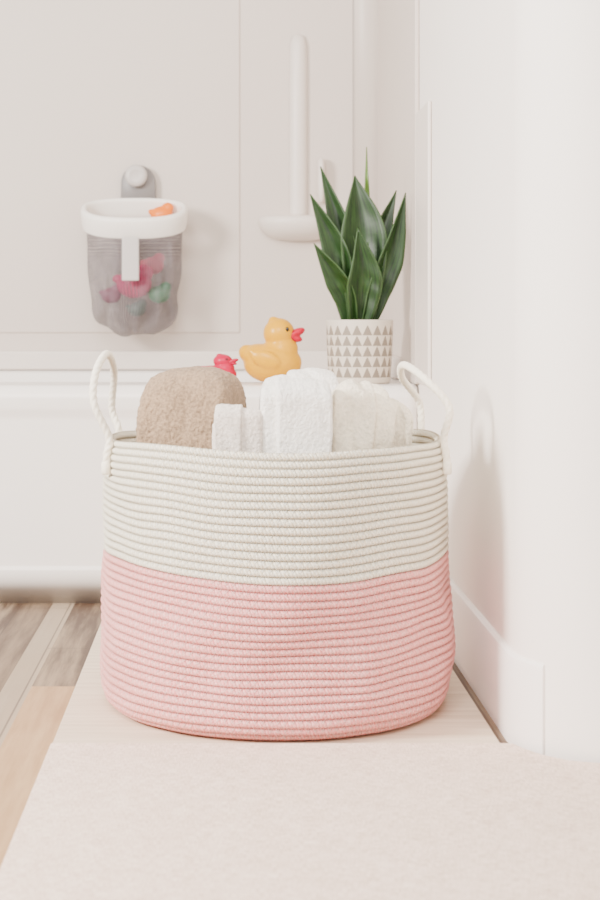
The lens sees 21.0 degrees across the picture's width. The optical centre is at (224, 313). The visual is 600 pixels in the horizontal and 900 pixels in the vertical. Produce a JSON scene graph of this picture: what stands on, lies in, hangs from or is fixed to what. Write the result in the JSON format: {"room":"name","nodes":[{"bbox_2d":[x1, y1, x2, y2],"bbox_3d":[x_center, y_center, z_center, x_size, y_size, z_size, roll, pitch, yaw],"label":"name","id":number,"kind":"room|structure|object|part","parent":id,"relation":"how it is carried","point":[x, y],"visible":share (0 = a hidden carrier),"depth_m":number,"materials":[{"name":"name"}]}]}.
{"room":"bathroom","nodes":[
{"label":"bathroom","id":0,"kind":"room"},
{"bbox_2d":[0,603,507,867],"bbox_3d":[0.000,0.525,1.950,3.200,0.040,3.500,0,0,0],"label":"floor","id":1,"kind":"structure","parent":0,"point":[45,648],"depth_m":2.21,"materials":[{"name":"brown wood"}]},
{"bbox_2d":[0,370,417,602],"bbox_3d":[-0.456,0.315,3.210,1.589,0.381,0.780,0,0,0],"label":"bathtub","id":2,"kind":"object","parent":1,"relation":"on","point":[52,441],"visible":0.14,"depth_m":2.83,"materials":[{"name":"ceramic"}]},
{"bbox_2d":[0,0,430,385],"bbox_3d":[-0.455,-0.736,3.131,1.590,1.718,0.941,0,0,0],"label":"shower surround","id":3,"kind":"object","parent":2,"relation":"on","point":[235,109],"visible":0.7,"depth_m":3.58,"materials":[{"name":"plastic"}]},
{"bbox_3d":[-0.433,-0.676,3.582,0.933,1.437,0.006,0,0,0],"label":"raised panel","id":4,"kind":"part","parent":3,"relation":"part of","materials":[{"name":"plastic"}]},
{"bbox_2d":[81,164,187,336],"bbox_3d":[-0.195,-0.140,3.486,0.230,0.377,0.179,0,0,0],"label":"holder","id":5,"kind":"object","parent":3,"relation":"attached to","point":[127,218],"visible":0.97,"depth_m":3.45,"materials":[{"name":"white plastic"}]},
{"bbox_2d":[98,284,120,302],"bbox_3d":[-0.245,-0.044,3.474,0.041,0.042,0.039,0,0,-42],"label":"toy","id":6,"kind":"object","parent":5,"relation":"in","point":[104,294],"visible":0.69,"depth_m":3.46,"materials":[{"name":"plastic"}]},
{"bbox_2d":[112,264,152,297],"bbox_3d":[-0.196,-0.071,3.466,0.072,0.074,0.067,0,0,-41],"label":"toy","id":7,"kind":"object","parent":5,"relation":"in","point":[122,285],"visible":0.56,"depth_m":3.45,"materials":[{"name":"pink plastic"}]},
{"bbox_3d":[-0.195,-0.303,3.547,0.049,0.049,0.024,0,0,0],"label":"suction knob","id":8,"kind":"part","parent":5,"relation":"part of","materials":[{"name":"white plastic"}]},
{"bbox_2d":[126,299,146,316],"bbox_3d":[-0.190,-0.013,3.480,0.036,0.038,0.035,0,0,-44],"label":"toy","id":9,"kind":"object","parent":5,"relation":"in","point":[132,306],"visible":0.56,"depth_m":3.47,"materials":[{"name":"plastic"}]},
{"bbox_3d":[-0.191,-0.268,3.566,0.080,0.120,0.018,0,0,0],"label":"plate","id":10,"kind":"part","parent":5,"relation":"part of","materials":[{"name":"grey plastic"}]},
{"bbox_2d":[141,253,164,272],"bbox_3d":[-0.155,-0.108,3.478,0.045,0.046,0.042,0,0,-42],"label":"toy","id":11,"kind":"object","parent":5,"relation":"in","point":[157,253],"visible":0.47,"depth_m":3.47,"materials":[{"name":"plastic"}]},
{"bbox_2d":[148,282,170,302],"bbox_3d":[-0.141,-0.046,3.472,0.045,0.046,0.042,0,0,-42],"label":"toy","id":12,"kind":"object","parent":5,"relation":"in","point":[159,296],"visible":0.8,"depth_m":3.46,"materials":[{"name":"plastic"}]},
{"bbox_2d":[148,202,173,216],"bbox_3d":[-0.137,-0.218,3.492,0.045,0.046,0.042,0,0,-42],"label":"toy","id":13,"kind":"object","parent":5,"relation":"in","point":[166,209],"visible":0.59,"depth_m":3.48,"materials":[{"name":"orange plastic"}]},
{"bbox_2d":[258,215,319,240],"bbox_3d":[0.163,-0.188,3.544,0.178,0.054,0.080,0,0,0],"label":"soap shelf","id":14,"kind":"object","parent":3,"relation":"attached to","point":[270,227],"depth_m":3.52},
{"bbox_3d":[0.337,-0.736,3.210,0.008,1.718,0.760,0,0,0],"label":"panel","id":15,"kind":"part","parent":3,"relation":"part of","materials":[{"name":"plastic"}]},
{"bbox_2d":[199,353,238,373],"bbox_3d":[-0.012,0.097,2.885,0.074,0.053,0.055,0,0,17],"label":"rubber duck","id":16,"kind":"object","parent":2,"relation":"on","point":[221,361],"visible":0.48,"depth_m":2.87},
{"bbox_2d":[239,317,304,380],"bbox_3d":[0.081,0.064,2.888,0.103,0.119,0.102,0,0,-28],"label":"rubber duck","id":17,"kind":"object","parent":2,"relation":"on","point":[279,355],"visible":0.91,"depth_m":2.86},
{"bbox_2d":[310,147,405,383],"bbox_3d":[0.236,-0.089,2.889,0.158,0.426,0.120,0,0,-35],"label":"potted plant","id":18,"kind":"object","parent":2,"relation":"on","point":[361,254],"visible":0.98,"depth_m":2.87,"materials":[{"name":"green plant"}]},
{"bbox_3d":[0.241,0.067,2.893,0.120,0.114,0.120,0,0,0],"label":"pot","id":19,"kind":"part","parent":18,"relation":"part of","materials":[{"name":"ceramic"}]},
{"bbox_2d":[53,624,498,742],"bbox_3d":[0.060,0.503,2.320,0.524,0.002,0.960,0,0,0],"label":"board","id":20,"kind":"object","parent":1,"relation":"on","point":[89,717],"visible":0.14,"depth_m":1.97,"materials":[{"name":"beige wood"}]},
{"bbox_2d":[89,350,455,740],"bbox_3d":[0.065,0.275,2.103,0.466,0.454,0.459,0,0,0],"label":"rope basket","id":21,"kind":"object","parent":20,"relation":"on","point":[246,595],"visible":0.97,"depth_m":1.90,"materials":[{"name":"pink fabric"}]},
{"bbox_3d":[-0.154,0.123,2.105,0.033,0.152,0.161,0,0,0],"label":"handle","id":22,"kind":"part","parent":21,"relation":"part of","materials":[{"name":"fabric"}]},
{"bbox_2d":[213,404,261,452],"bbox_3d":[0.015,0.184,1.929,0.061,0.152,0.033,0,0,0],"label":"washcloth","id":23,"kind":"object","parent":21,"relation":"in","point":[236,428],"visible":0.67,"depth_m":1.92,"materials":[{"name":"white fabric"}]},
{"bbox_3d":[0.254,0.130,2.114,0.056,0.138,0.183,0,0,-4],"label":"handle","id":24,"kind":"part","parent":21,"relation":"part of","materials":[{"name":"fabric"}]},
{"bbox_3d":[0.065,0.375,2.100,0.351,0.222,0.348,0,0,0],"label":"bath towel","id":25,"kind":"object","parent":21,"relation":"in","visible":0},
{"bbox_2d":[135,368,249,448],"bbox_3d":[-0.046,0.165,2.044,0.134,0.193,0.105,0,0,22],"label":"bath towel","id":26,"kind":"object","parent":25,"relation":"on","point":[175,407],"visible":0.44,"depth_m":2.00,"materials":[{"name":"beige fabric"}]},
{"bbox_2d":[259,377,331,452],"bbox_3d":[0.084,0.168,1.943,0.089,0.184,0.075,0,0,0],"label":"hand towel","id":27,"kind":"object","parent":25,"relation":"on","point":[295,412],"visible":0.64,"depth_m":1.91,"materials":[{"name":"white fabric"}]},
{"bbox_2d":[257,367,335,409],"bbox_3d":[0.094,0.165,2.084,0.105,0.191,0.087,0,0,0],"label":"hand towel","id":28,"kind":"object","parent":25,"relation":"on","point":[327,374],"visible":0.04,"depth_m":2.07,"materials":[{"name":"white fabric"}]},
{"bbox_2d":[331,382,398,451],"bbox_3d":[0.169,0.172,1.994,0.089,0.177,0.073,0,0,-14],"label":"hand towel","id":29,"kind":"object","parent":25,"relation":"on","point":[361,419],"visible":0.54,"depth_m":1.96,"materials":[{"name":"white fabric"}]},
{"bbox_2d":[370,386,411,446],"bbox_3d":[0.197,0.177,2.105,0.086,0.166,0.086,0,0,-6],"label":"hand towel","id":30,"kind":"object","parent":25,"relation":"on","point":[405,424],"visible":0.11,"depth_m":2.08,"materials":[{"name":"white fabric"}]},
{"bbox_2d":[0,743,599,899],"bbox_3d":[0.299,0.499,1.386,1.002,0.005,0.972,0,0,0],"label":"floor mat","id":31,"kind":"object","parent":1,"relation":"on","point":[98,821],"visible":1,"depth_m":1.58,"materials":[{"name":"beige fabric"}]},
{"bbox_2d":[416,0,599,762],"bbox_3d":[0.971,-0.645,2.745,1.259,2.300,1.910,0,0,0],"label":"wall","id":32,"kind":"structure","parent":0,"point":[512,87],"depth_m":1.87,"materials":[{"name":"paint"}]},
{"bbox_2d":[449,576,544,754],"bbox_3d":[0.353,0.451,2.319,0.041,0.108,0.962,0,0,0],"label":"baseboard","id":33,"kind":"structure","parent":32,"relation":"attached to","point":[510,686],"depth_m":1.96,"materials":[{"name":"paint"}]}
]}

